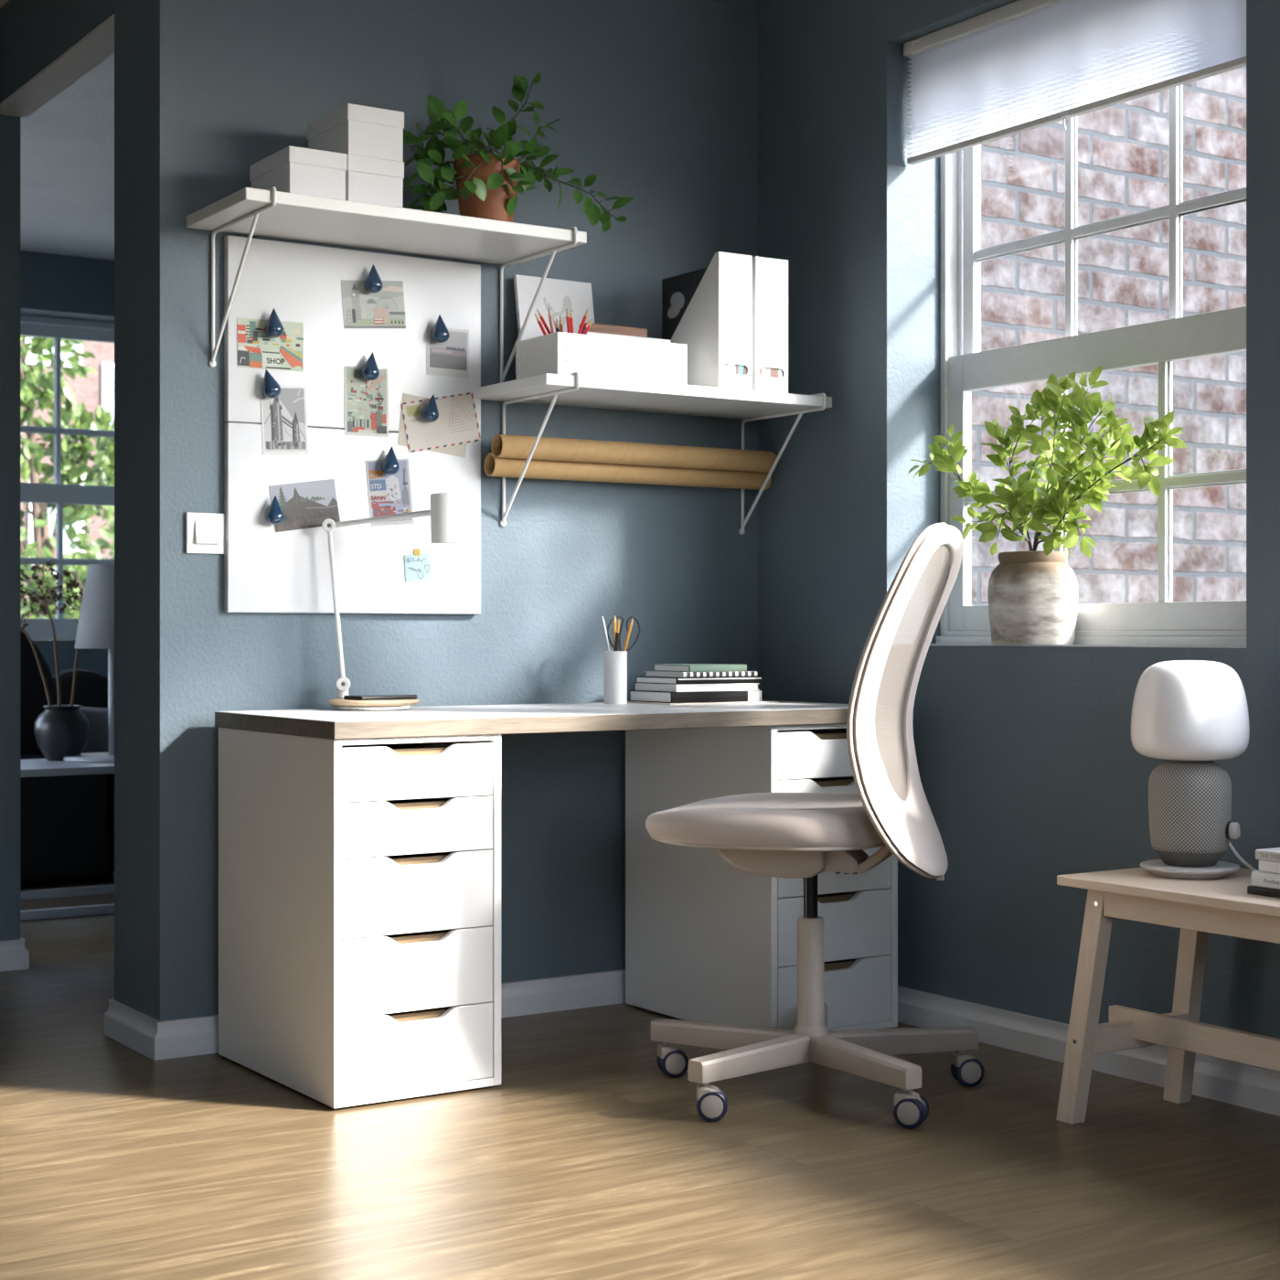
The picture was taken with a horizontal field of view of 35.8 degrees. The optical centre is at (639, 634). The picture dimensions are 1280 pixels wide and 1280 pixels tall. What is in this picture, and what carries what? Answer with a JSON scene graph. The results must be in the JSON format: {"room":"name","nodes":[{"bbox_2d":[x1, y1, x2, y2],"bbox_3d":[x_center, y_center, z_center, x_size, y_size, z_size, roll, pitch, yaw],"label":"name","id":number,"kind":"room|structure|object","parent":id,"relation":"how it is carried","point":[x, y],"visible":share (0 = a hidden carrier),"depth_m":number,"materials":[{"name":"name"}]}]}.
{"room":"home office","nodes":[
{"label":"home office","id":0,"kind":"room"},
{"bbox_2d":[0,114,20,940],"bbox_3d":[-3.364,-0.370,4.255,4.003,2.532,0.130,0,0,-33],"label":"wall","id":1,"kind":"structure","parent":0,"point":[9,125],"depth_m":5.29,"materials":[{"name":"paint"}]},
{"bbox_2d":[0,937,29,971],"bbox_3d":[-3.352,0.857,4.253,4.021,0.078,0.148,0,0,-33],"label":"baseboard","id":2,"kind":"structure","parent":1,"relation":"attached to","point":[14,955],"depth_m":5.28,"materials":[{"name":"white"}]},
{"bbox_2d":[0,0,114,260],"bbox_3d":[-1.420,-1.711,2.718,5.950,0.150,11.400,0,0,-33],"label":"ceiling","id":3,"kind":"structure","parent":0,"point":[67,144],"depth_m":6.99,"materials":[{"name":"paint"}]},
{"bbox_2d":[0,0,114,103],"bbox_3d":[-1.410,-1.514,4.872,0.097,0.244,0.998,0,0,-33],"label":"wall","id":4,"kind":"structure","parent":0,"point":[34,34],"depth_m":4.91,"materials":[{"name":"paint"}]},
{"bbox_2d":[0,13,114,117],"bbox_3d":[-1.409,-1.388,4.872,0.091,0.008,0.997,0,0,-33],"label":"trim","id":5,"kind":"structure","parent":4,"relation":"attached to","point":[98,45],"depth_m":4.88,"materials":[{"name":"paint"}]},
{"bbox_2d":[20,250,114,677],"bbox_3d":[-4.412,-0.370,7.423,5.750,2.532,0.250,0,0,-33],"label":"wall","id":6,"kind":"structure","parent":0,"point":[51,284],"depth_m":8.56,"materials":[{"name":"paint"}]},
{"bbox_2d":[20,314,114,639],"bbox_3d":[-2.683,-0.681,8.648,1.041,1.414,0.085,0,0,-33],"label":"window","id":7,"kind":"structure","parent":6,"relation":"in","point":[57,493],"depth_m":8.74,"materials":[{"name":"paint"}]},
{"bbox_2d":[114,0,757,1021],"bbox_3d":[-0.437,-0.370,4.742,1.577,2.532,0.292,0,0,-33],"label":"wall","id":8,"kind":"structure","parent":0,"point":[656,100],"depth_m":4.60,"materials":[{"name":"paint"}]},
{"bbox_2d":[185,512,224,554],"bbox_3d":[-0.927,-0.215,4.231,0.084,0.086,0.020,0,0,-33],"label":"light switch","id":9,"kind":"object","parent":8,"relation":"attached to","point":[205,532],"visible":1,"depth_m":4.23,"materials":[{"name":"white paint"}]},
{"bbox_2d":[224,422,480,614],"bbox_3d":[-0.631,-0.250,4.425,0.619,0.409,0.022,0,0,-33],"label":"memo board","id":10,"kind":"object","parent":8,"relation":"attached to","point":[266,570],"visible":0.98,"depth_m":4.40,"materials":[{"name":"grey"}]},
{"bbox_2d":[265,495,284,525],"bbox_3d":[-0.789,-0.268,4.283,0.042,0.065,0.042,2,-1,-33],"label":"magnet","id":11,"kind":"object","parent":10,"relation":"attached to","point":[274,515],"visible":1,"depth_m":4.27,"materials":[{"name":"blue"}]},
{"bbox_2d":[268,478,340,532],"bbox_3d":[-0.734,-0.282,4.342,0.169,0.123,0.003,0,0,-33],"label":"photograph","id":12,"kind":"object","parent":10,"relation":"attached to","point":[304,505],"visible":0.96,"depth_m":4.34,"materials":[{"name":"grey"}]},
{"bbox_2d":[364,458,414,526],"bbox_3d":[-0.562,-0.319,4.456,0.121,0.158,0.002,0,0,-33],"label":"postcard","id":13,"kind":"object","parent":10,"relation":"attached to","point":[388,495],"visible":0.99,"depth_m":4.46,"materials":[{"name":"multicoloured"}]},
{"bbox_2d":[381,446,399,475],"bbox_3d":[-0.559,-0.389,4.435,0.042,0.065,0.042,0,0,-11],"label":"magnet","id":14,"kind":"object","parent":10,"relation":"attached to","point":[389,465],"visible":1,"depth_m":4.42,"materials":[{"name":"blue"}]},
{"bbox_2d":[404,553,431,581],"bbox_3d":[-0.504,-0.152,4.494,0.068,0.064,0.001,0,0,-33],"label":"sticky note","id":15,"kind":"object","parent":10,"relation":"attached to","point":[417,568],"visible":1,"depth_m":4.49,"materials":[{"name":"teal"}]},
{"bbox_2d":[224,235,480,436],"bbox_3d":[-0.631,-0.656,4.425,0.619,0.399,0.022,0,0,-33],"label":"memo board","id":16,"kind":"object","parent":8,"relation":"attached to","point":[302,282],"visible":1,"depth_m":4.38,"materials":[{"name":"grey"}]},
{"bbox_2d":[236,317,303,371],"bbox_3d":[-0.801,-0.628,4.298,0.153,0.107,0.002,-1,0,-33],"label":"postcard","id":17,"kind":"object","parent":16,"relation":"attached to","point":[256,349],"visible":1,"depth_m":4.29,"materials":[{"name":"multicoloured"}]},
{"bbox_2d":[261,369,281,398],"bbox_3d":[-0.796,-0.541,4.278,0.042,0.063,0.042,0,0,-19],"label":"magnet","id":18,"kind":"object","parent":16,"relation":"attached to","point":[271,389],"visible":1,"depth_m":4.26,"materials":[{"name":"blue"}]},
{"bbox_2d":[264,308,284,338],"bbox_3d":[-0.791,-0.672,4.282,0.042,0.065,0.042,-2,1,-33],"label":"magnet","id":19,"kind":"object","parent":16,"relation":"attached to","point":[273,327],"visible":1,"depth_m":4.27,"materials":[{"name":"blue"}]},
{"bbox_2d":[259,385,309,454],"bbox_3d":[-0.774,-0.466,4.316,0.115,0.154,0.002,0,0,-33],"label":"photograph","id":20,"kind":"object","parent":16,"relation":"attached to","point":[284,427],"visible":1,"depth_m":4.32,"materials":[{"name":"grey"}]},
{"bbox_2d":[343,365,388,437],"bbox_3d":[-0.610,-0.519,4.424,0.108,0.155,0.002,-1,0,-33],"label":"postcard","id":21,"kind":"object","parent":16,"relation":"attached to","point":[366,401],"visible":1,"depth_m":4.42,"materials":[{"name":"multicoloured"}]},
{"bbox_2d":[360,352,379,380],"bbox_3d":[-0.601,-0.596,4.407,0.042,0.065,0.042,0,0,-9],"label":"magnet","id":22,"kind":"object","parent":16,"relation":"attached to","point":[369,371],"visible":1,"depth_m":4.39,"materials":[{"name":"blue"}]},
{"bbox_2d":[363,264,383,293],"bbox_3d":[-0.594,-0.791,4.412,0.042,0.065,0.042,0,0,-33],"label":"magnet","id":23,"kind":"object","parent":16,"relation":"attached to","point":[373,283],"visible":1,"depth_m":4.40,"materials":[{"name":"blue"}]},
{"bbox_2d":[341,279,405,328],"bbox_3d":[-0.596,-0.738,4.434,0.161,0.119,0.002,0,0,-33],"label":"postcard","id":24,"kind":"object","parent":16,"relation":"attached to","point":[385,308],"visible":1,"depth_m":4.43,"materials":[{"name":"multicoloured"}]},
{"bbox_2d":[420,394,438,422],"bbox_3d":[-0.476,-0.512,4.490,0.042,0.064,0.042,0,0,-11],"label":"magnet","id":25,"kind":"object","parent":16,"relation":"attached to","point":[430,412],"visible":1,"depth_m":4.48,"materials":[{"name":"blue"}]},
{"bbox_2d":[397,393,467,457],"bbox_3d":[-0.469,-0.475,4.519,0.188,0.138,0.001,0,0,-33],"label":"envelope","id":26,"kind":"object","parent":16,"relation":"attached to","point":[459,450],"visible":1,"depth_m":4.50,"materials":[{"name":"beige paper"}]},
{"bbox_2d":[431,314,449,342],"bbox_3d":[-0.454,-0.694,4.505,0.042,0.065,0.042,0,0,-12],"label":"magnet","id":27,"kind":"object","parent":16,"relation":"attached to","point":[440,334],"visible":1,"depth_m":4.49,"materials":[{"name":"blue"}]},
{"bbox_2d":[400,392,480,452],"bbox_3d":[-0.454,-0.484,4.527,0.207,0.149,0.002,0,0,-33],"label":"envelope","id":28,"kind":"object","parent":16,"relation":"attached to","point":[456,423],"visible":1,"depth_m":4.53,"materials":[{"name":"beige paper"}]},
{"bbox_2d":[426,325,469,378],"bbox_3d":[-0.440,-0.645,4.538,0.108,0.111,0.001,1,0,-33],"label":"photograph","id":29,"kind":"object","parent":16,"relation":"attached to","point":[450,357],"visible":1,"depth_m":4.54,"materials":[{"name":"grey"}]},
{"bbox_2d":[103,969,625,1060],"bbox_3d":[-0.445,0.857,4.737,1.595,0.078,0.328,0,0,-33],"label":"baseboard","id":30,"kind":"structure","parent":8,"relation":"attached to","point":[156,1040],"depth_m":4.42,"materials":[{"name":"white"}]},
{"bbox_2d":[186,186,586,383],"bbox_3d":[-0.539,-0.735,4.295,0.800,0.326,0.340,0,0,-33],"label":"wall shelf","id":31,"kind":"object","parent":8,"relation":"attached to","point":[270,212],"visible":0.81,"depth_m":4.24,"materials":[{"name":"white paint"}]},
{"bbox_2d":[249,145,346,200],"bbox_3d":[-0.717,-0.941,4.149,0.128,0.104,0.208,0,0,-33],"label":"storage box","id":32,"kind":"object","parent":31,"relation":"on","point":[291,169],"visible":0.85,"depth_m":4.07,"materials":[{"name":"cardboard"}]},
{"bbox_2d":[345,154,404,207],"bbox_3d":[-0.608,-0.941,4.222,0.130,0.104,0.208,0,0,-33],"label":"storage box","id":33,"kind":"object","parent":31,"relation":"on","point":[370,180],"visible":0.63,"depth_m":4.13,"materials":[{"name":"cardboard"}]},
{"bbox_2d":[306,103,404,161],"bbox_3d":[-0.608,-1.046,4.222,0.130,0.105,0.208,0,0,-33],"label":"storage box","id":34,"kind":"object","parent":33,"relation":"on","point":[349,129],"visible":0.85,"depth_m":4.14,"materials":[{"name":"cardboard"}]},
{"bbox_2d":[402,72,633,232],"bbox_3d":[-0.296,-1.072,4.442,0.486,0.365,0.326,0,0,-33],"label":"potted plant","id":35,"kind":"object","parent":31,"relation":"on","point":[487,186],"visible":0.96,"depth_m":4.36,"materials":[{"name":"green plant"}]},
{"bbox_2d":[478,372,831,534],"bbox_3d":[0.040,-0.415,4.678,0.800,0.326,0.340,0,0,-33],"label":"wall shelf","id":36,"kind":"object","parent":8,"relation":"attached to","point":[574,389],"visible":0.98,"depth_m":4.61,"materials":[{"name":"white paint"}]},
{"bbox_2d":[513,274,594,341],"bbox_3d":[-0.195,-0.706,4.676,0.208,0.270,0.054,0,0,-33],"label":"picture book","id":37,"kind":"object","parent":36,"relation":"on","point":[555,294],"visible":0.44,"depth_m":4.67,"materials":[{"name":"white paper"}]},
{"bbox_2d":[515,331,686,384],"bbox_3d":[-0.087,-0.617,4.527,0.348,0.094,0.184,0,0,-33],"label":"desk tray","id":38,"kind":"object","parent":36,"relation":"on","point":[558,352],"visible":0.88,"depth_m":4.44,"materials":[{"name":"white paint"}]},
{"bbox_2d":[536,309,551,333],"bbox_3d":[-0.202,-0.677,4.477,0.073,0.111,0.007,0,0,-33],"label":"pencil","id":39,"kind":"object","parent":38,"relation":"in","point":[538,313],"visible":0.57,"depth_m":4.46,"materials":[{"name":"red paint"}]},
{"bbox_2d":[548,308,554,333],"bbox_3d":[-0.194,-0.672,4.470,0.028,0.128,0.007,0,0,-33],"label":"pencil","id":40,"kind":"object","parent":38,"relation":"in","point":[549,314],"visible":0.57,"depth_m":4.46,"materials":[{"name":"red paint"}]},
{"bbox_2d":[565,309,570,332],"bbox_3d":[-0.158,-0.672,4.482,0.019,0.130,0.007,0,0,-33],"label":"pencil","id":41,"kind":"object","parent":38,"relation":"in","point":[567,313],"visible":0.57,"depth_m":4.48,"materials":[{"name":"red paint"}]},
{"bbox_2d":[577,309,587,333],"bbox_3d":[-0.138,-0.668,4.423,0.052,0.122,0.007,0,0,-33],"label":"pencil","id":42,"kind":"object","parent":38,"relation":"in","point":[586,313],"visible":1,"depth_m":4.43,"materials":[{"name":"red paint"}]},
{"bbox_2d":[576,322,670,342],"bbox_3d":[-0.059,-0.642,4.573,0.236,0.137,0.117,0,0,-33],"label":"box","id":43,"kind":"object","parent":38,"relation":"in","point":[588,333],"depth_m":4.55,"materials":[{"name":"cardboard"}]},
{"bbox_2d":[483,453,771,490],"bbox_3d":[-0.015,-0.391,4.790,0.796,0.055,0.054,0,0,-33],"label":"cardboard tube","id":44,"kind":"object","parent":36,"relation":"hanging from","point":[494,466],"visible":0.79,"depth_m":4.75,"materials":[{"name":"brown"}]},
{"bbox_2d":[490,434,777,472],"bbox_3d":[0.000,-0.432,4.758,0.786,0.055,0.054,0,0,-33],"label":"cardboard tube","id":45,"kind":"object","parent":44,"relation":"on","point":[503,445],"visible":0.97,"depth_m":4.72,"materials":[{"name":"brown"}]},
{"bbox_2d":[670,251,751,390],"bbox_3d":[0.153,-0.728,4.718,0.096,0.316,0.250,0,0,-33],"label":"magazine file","id":46,"kind":"object","parent":36,"relation":"on","point":[715,327],"visible":0.84,"depth_m":4.62,"materials":[{"name":"cardboard"}]},
{"bbox_2d":[661,267,707,340],"bbox_3d":[0.115,-0.715,4.701,0.007,0.284,0.214,0,0,-33],"label":"booklet","id":47,"kind":"object","parent":46,"relation":"in","point":[677,292],"visible":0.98,"depth_m":4.74,"materials":[{"name":"black"}]},
{"bbox_2d":[751,256,788,393],"bbox_3d":[0.242,-0.728,4.777,0.096,0.316,0.250,0,0,-33],"label":"magazine file","id":48,"kind":"object","parent":36,"relation":"on","point":[769,276],"visible":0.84,"depth_m":4.67,"materials":[{"name":"cardboard"}]},
{"bbox_2d":[0,871,1279,1279],"bbox_3d":[-1.392,0.956,2.857,5.750,0.120,11.200,0,0,-33],"label":"floor","id":49,"kind":"structure","parent":0,"point":[587,1160],"depth_m":3.35,"materials":[{"name":"brown wood"}]},
{"bbox_2d":[20,629,114,884],"bbox_3d":[-2.426,0.382,7.148,1.040,1.032,0.720,0,0,-41],"label":"armchair","id":50,"kind":"object","parent":49,"relation":"on","point":[67,822],"visible":0.54,"depth_m":7.07,"materials":[{"name":"black"}]},
{"bbox_2d":[20,758,114,920],"bbox_3d":[-2.118,0.659,6.357,1.600,0.472,0.500,0,0,-33],"label":"side table","id":51,"kind":"object","parent":49,"relation":"on","point":[29,767],"visible":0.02,"depth_m":6.32,"materials":[{"name":"grey"}]},
{"bbox_2d":[33,704,89,760],"bbox_3d":[-1.936,0.331,6.638,0.180,0.183,0.180,0,0,-33],"label":"vase","id":52,"kind":"object","parent":51,"relation":"on","point":[60,731],"visible":0.9,"depth_m":6.58,"materials":[{"name":"black ceramic"}]},
{"bbox_2d":[20,588,52,705],"bbox_3d":[-2.087,0.130,6.646,0.222,0.563,0.226,0,0,-33],"label":"dried flower","id":53,"kind":"object","parent":52,"relation":"in","point":[22,592],"visible":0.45,"depth_m":6.63,"materials":[{"name":"brown plant"}]},
{"bbox_2d":[20,560,79,705],"bbox_3d":[-2.000,0.083,6.634,0.238,0.657,0.244,0,0,-33],"label":"dried flower","id":54,"kind":"object","parent":52,"relation":"in","point":[66,573],"visible":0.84,"depth_m":6.63,"materials":[{"name":"brown plant"}]},
{"bbox_2d":[52,577,85,705],"bbox_3d":[-1.897,0.108,6.780,0.228,0.606,0.263,0,0,-33],"label":"dried flower","id":55,"kind":"object","parent":52,"relation":"in","point":[60,594],"visible":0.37,"depth_m":6.72,"materials":[{"name":"brown plant"}]},
{"bbox_2d":[63,564,114,762],"bbox_3d":[-1.776,0.095,6.662,0.320,0.655,0.320,0,0,-33],"label":"table lamp","id":56,"kind":"object","parent":51,"relation":"on","point":[96,622],"visible":0.5,"depth_m":6.58,"materials":[{"name":"grey"}]},
{"bbox_2d":[51,668,107,708],"bbox_3d":[-2.249,0.521,8.213,0.720,0.752,0.720,0,0,-33],"label":"cushion","id":57,"kind":"object","parent":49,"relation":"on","point":[91,687],"visible":0.05,"depth_m":8.41,"materials":[{"name":"black"}]},
{"bbox_2d":[218,727,501,1108],"bbox_3d":[-0.583,0.546,4.054,0.360,0.698,0.580,0,0,-33],"label":"drawer unit","id":58,"kind":"object","parent":49,"relation":"on","point":[359,880],"visible":0.99,"depth_m":3.84,"materials":[{"name":"white"}]},
{"bbox_2d":[214,700,895,739],"bbox_3d":[-0.153,0.180,4.339,1.400,0.034,0.600,0,0,-33],"label":"desktop","id":59,"kind":"object","parent":58,"relation":"on","point":[477,720],"visible":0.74,"depth_m":4.06,"materials":[{"name":"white wood"}]},
{"bbox_2d":[321,492,464,710],"bbox_3d":[-0.537,-0.068,4.266,0.231,0.463,0.289,0,0,-33],"label":"desk lamp","id":60,"kind":"object","parent":59,"relation":"on","point":[446,511],"visible":0.96,"depth_m":4.22,"materials":[{"name":"white metal"}]},
{"bbox_2d":[343,693,416,700],"bbox_3d":[-0.561,0.137,4.293,0.145,0.009,0.070,0,0,-41],"label":"phone","id":61,"kind":"object","parent":60,"relation":"on","point":[389,696],"visible":1,"depth_m":4.27,"materials":[{"name":"black"}]},
{"bbox_2d":[603,650,627,703],"bbox_3d":[-0.058,0.102,4.644,0.054,0.124,0.054,0,0,-33],"label":"pen cup","id":62,"kind":"object","parent":59,"relation":"on","point":[614,662],"visible":1,"depth_m":4.62,"materials":[{"name":"white ceramic"}]},
{"bbox_2d":[601,616,610,650],"bbox_3d":[-0.067,0.056,4.638,0.049,0.197,0.008,0,0,-23],"label":"knife","id":63,"kind":"object","parent":62,"relation":"in","point":[602,619],"visible":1,"depth_m":4.63,"materials":[{"name":"silver metal"}]},
{"bbox_2d":[613,614,616,650],"bbox_3d":[-0.058,0.053,4.644,0.007,0.203,0.029,0,0,-7],"label":"pencil","id":64,"kind":"object","parent":62,"relation":"in","point":[614,619],"visible":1,"depth_m":4.65,"materials":[{"name":"orange"}]},
{"bbox_2d":[614,619,619,650],"bbox_3d":[-0.058,0.061,4.645,0.010,0.188,0.030,0,0,-41],"label":"brush","id":65,"kind":"object","parent":62,"relation":"in","point":[617,634],"visible":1,"depth_m":4.63,"materials":[{"name":"black"}]},
{"bbox_2d":[607,615,639,651],"bbox_3d":[-0.039,0.054,4.673,0.096,0.196,0.008,0,0,-35],"label":"scissors","id":66,"kind":"object","parent":62,"relation":"in","point":[630,617],"visible":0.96,"depth_m":4.67,"materials":[{"name":"black"}]},
{"bbox_2d":[622,617,633,650],"bbox_3d":[-0.043,0.057,4.651,0.062,0.197,0.007,0,0,-24],"label":"pencil","id":67,"kind":"object","parent":62,"relation":"in","point":[632,621],"visible":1,"depth_m":4.66,"materials":[{"name":"orange"}]},
{"bbox_2d":[627,700,778,704],"bbox_3d":[0.142,0.162,4.738,0.315,0.003,0.214,0,0,-33],"label":"desk pad","id":68,"kind":"object","parent":59,"relation":"on","point":[762,701],"visible":0.49,"depth_m":4.64,"materials":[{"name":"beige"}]},
{"bbox_2d":[629,690,761,703],"bbox_3d":[0.133,0.147,4.737,0.260,0.026,0.181,0,0,-33],"label":"book","id":69,"kind":"object","parent":68,"relation":"on","point":[643,696],"visible":0.9,"depth_m":4.66,"materials":[{"name":"black paper"}]},
{"bbox_2d":[635,682,759,692],"bbox_3d":[0.137,0.126,4.738,0.241,0.016,0.175,0,0,-33],"label":"book","id":70,"kind":"object","parent":69,"relation":"on","point":[638,686],"visible":0.84,"depth_m":4.67,"materials":[{"name":"white paper"}]},
{"bbox_2d":[635,675,761,684],"bbox_3d":[0.141,0.109,4.741,0.245,0.016,0.177,0,0,-33],"label":"book","id":71,"kind":"object","parent":70,"relation":"on","point":[671,680],"visible":0.89,"depth_m":4.67,"materials":[{"name":"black paper"}]},
{"bbox_2d":[644,671,757,677],"bbox_3d":[0.146,0.095,4.737,0.214,0.012,0.165,0,0,-33],"label":"book","id":72,"kind":"object","parent":71,"relation":"on","point":[648,673],"visible":0.97,"depth_m":4.67,"materials":[{"name":"white paper"}]},
{"bbox_2d":[653,663,746,671],"bbox_3d":[0.143,0.081,4.729,0.164,0.017,0.154,0,0,-33],"label":"book","id":73,"kind":"object","parent":72,"relation":"on","point":[667,667],"visible":1,"depth_m":4.68,"materials":[{"name":"paper"}]},
{"bbox_2d":[625,721,897,1030],"bbox_3d":[0.274,0.546,4.630,0.360,0.698,0.580,0,0,-33],"label":"drawer unit","id":74,"kind":"object","parent":49,"relation":"on","point":[709,939],"visible":0.64,"depth_m":4.45,"materials":[{"name":"white"}]},
{"bbox_2d":[645,522,984,1129],"bbox_3d":[0.327,0.344,3.894,0.651,1.103,0.655,0,0,19],"label":"office chair","id":75,"kind":"object","parent":49,"relation":"on","point":[805,836],"visible":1,"depth_m":3.76,"materials":[{"name":"plastic"}]},
{"bbox_2d":[1056,867,1279,1124],"bbox_3d":[1.198,0.668,3.293,0.378,0.455,1.073,0,0,-33],"label":"bench","id":76,"kind":"object","parent":49,"relation":"on","point":[1223,906],"visible":0.8,"depth_m":3.59,"materials":[{"name":"brown wood"}]},
{"bbox_2d":[1130,660,1257,879],"bbox_3d":[1.095,0.244,3.517,0.213,0.393,0.485,0,0,-41],"label":"table lamp","id":77,"kind":"object","parent":76,"relation":"on","point":[1190,715],"visible":0.98,"depth_m":3.55,"materials":[{"name":"grey"}]},
{"bbox_2d":[1247,885,1279,897],"bbox_3d":[1.152,0.434,3.315,0.156,0.014,0.210,0,0,-33],"label":"book","id":78,"kind":"object","parent":76,"relation":"on","point":[1251,890],"visible":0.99,"depth_m":3.33,"materials":[{"name":"paper"}]},
{"bbox_2d":[1250,870,1279,889],"bbox_3d":[1.157,0.414,3.310,0.156,0.026,0.210,0,0,-33],"label":"book","id":79,"kind":"object","parent":78,"relation":"on","point":[1258,879],"visible":1,"depth_m":3.33,"materials":[{"name":"white paper"}]},
{"bbox_2d":[1258,859,1279,874],"bbox_3d":[1.168,0.391,3.302,0.155,0.020,0.210,0,0,-33],"label":"book","id":80,"kind":"object","parent":79,"relation":"on","point":[1264,866],"visible":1,"depth_m":3.33,"materials":[{"name":"white paper"}]},
{"bbox_2d":[1255,847,1279,862],"bbox_3d":[1.163,0.373,3.306,0.156,0.016,0.210,0,0,-33],"label":"book","id":81,"kind":"object","parent":80,"relation":"on","point":[1273,854],"visible":1,"depth_m":3.33,"materials":[{"name":"grey paper"}]},
{"bbox_2d":[757,0,1279,1038],"bbox_3d":[0.971,-0.370,4.269,0.250,2.532,10.950,0,0,-33],"label":"wall","id":82,"kind":"structure","parent":0,"point":[1031,772],"depth_m":4.53,"materials":[{"name":"paint"}]},
{"bbox_2d":[891,85,1246,648],"bbox_3d":[0.965,-0.681,4.268,0.231,1.415,1.041,0,0,-33],"label":"window","id":83,"kind":"structure","parent":82,"relation":"in","point":[965,368],"depth_m":4.35,"materials":[{"name":"paint"}]},
{"bbox_2d":[987,550,1077,644],"bbox_3d":[0.861,-0.079,4.340,0.195,0.202,0.195,0,0,-33],"label":"plant pot","id":84,"kind":"object","parent":83,"relation":"on","point":[1032,596],"visible":0.98,"depth_m":4.26,"materials":[{"name":"ceramic"}]},
{"bbox_2d":[908,424,1030,551],"bbox_3d":[0.746,-0.235,4.478,0.346,0.485,0.096,0,0,41],"label":"leafy branch","id":85,"kind":"object","parent":84,"relation":"in","point":[956,449],"visible":0.87,"depth_m":4.49,"materials":[{"name":"green plant"}]},
{"bbox_2d":[974,475,1045,554],"bbox_3d":[0.810,-0.169,4.307,0.171,0.353,0.116,0,0,25],"label":"leafy branch","id":86,"kind":"object","parent":84,"relation":"in","point":[1022,506],"visible":0.91,"depth_m":4.31,"materials":[{"name":"green plant"}]},
{"bbox_2d":[970,388,1057,550],"bbox_3d":[0.818,-0.264,4.363,0.218,0.544,0.108,0,0,41],"label":"leafy branch","id":87,"kind":"object","parent":84,"relation":"in","point":[994,430],"visible":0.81,"depth_m":4.35,"materials":[{"name":"green plant"}]},
{"bbox_2d":[1031,485,1095,557],"bbox_3d":[0.883,-0.155,4.228,0.117,0.324,0.243,0,0,-33],"label":"leafy branch","id":88,"kind":"object","parent":84,"relation":"in","point":[1055,515],"visible":0.94,"depth_m":4.18,"materials":[{"name":"green plant"}]},
{"bbox_2d":[1019,365,1109,547],"bbox_3d":[0.914,-0.280,4.271,0.110,0.575,0.234,0,0,-33],"label":"leafy branch","id":89,"kind":"object","parent":84,"relation":"in","point":[1055,404],"visible":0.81,"depth_m":4.27,"materials":[{"name":"green plant"}]},
{"bbox_2d":[1033,384,1128,550],"bbox_3d":[0.925,-0.262,4.225,0.126,0.539,0.320,0,0,-33],"label":"leafy branch","id":90,"kind":"object","parent":84,"relation":"in","point":[1089,405],"visible":0.78,"depth_m":4.19,"materials":[{"name":"green plant"}]},
{"bbox_2d":[1034,410,1186,546],"bbox_3d":[0.968,-0.220,4.161,0.110,0.456,0.467,0,0,-26],"label":"leafy branch","id":91,"kind":"object","parent":84,"relation":"in","point":[1144,474],"visible":0.91,"depth_m":4.08,"materials":[{"name":"green plant"}]},
{"bbox_2d":[903,0,1246,164],"bbox_3d":[0.912,-1.231,4.231,0.054,0.313,1.026,0,0,-33],"label":"blind","id":92,"kind":"object","parent":83,"relation":"attached to","point":[1019,66],"visible":0.83,"depth_m":4.27,"materials":[{"name":"grey"}]},
{"bbox_2d":[897,985,1279,1116],"bbox_3d":[2.092,0.857,2.332,0.018,0.078,6.482,0,0,-33],"label":"baseboard","id":93,"kind":"structure","parent":82,"relation":"attached to","point":[1225,1081],"depth_m":4.14,"materials":[{"name":"white"}]},
{"label":"outside","id":94,"kind":"structure","parent":0,"visible":0},
{"bbox_3d":[-1.046,1.296,16.154,70.000,0.100,100.000,0,0,-33],"label":"ground","id":95,"kind":"structure","parent":94,"visible":0},
{"bbox_2d":[20,335,114,618],"bbox_3d":[-4.054,-0.560,13.300,2.030,3.626,1.636,0,0,27],"label":"leafy tree","id":96,"kind":"object","parent":95,"relation":"on","point":[74,453],"visible":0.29,"depth_m":13.22,"materials":[{"name":"green plant"}]},
{"bbox_2d":[20,336,114,618],"bbox_3d":[-13.998,-4.929,33.922,24.000,12.350,8.070,0,0,-33],"label":"brick building","id":97,"kind":"structure","parent":95,"relation":"on","point":[95,390],"depth_m":32.45,"materials":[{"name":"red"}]},
{"bbox_2d":[64,520,114,618],"bbox_3d":[-4.433,0.044,16.894,1.209,2.417,1.616,0,0,39],"label":"leafy tree","id":98,"kind":"object","parent":95,"relation":"on","point":[103,544],"visible":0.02,"depth_m":17.15,"materials":[{"name":"green plant"}]},
{"bbox_2d":[970,65,1246,605],"bbox_3d":[3.106,-1.929,7.840,7.249,6.350,0.350,0,0,-33],"label":"brick wall","id":99,"kind":"structure","parent":95,"relation":"on","point":[1123,149],"depth_m":6.68,"materials":[{"name":"white brick"}]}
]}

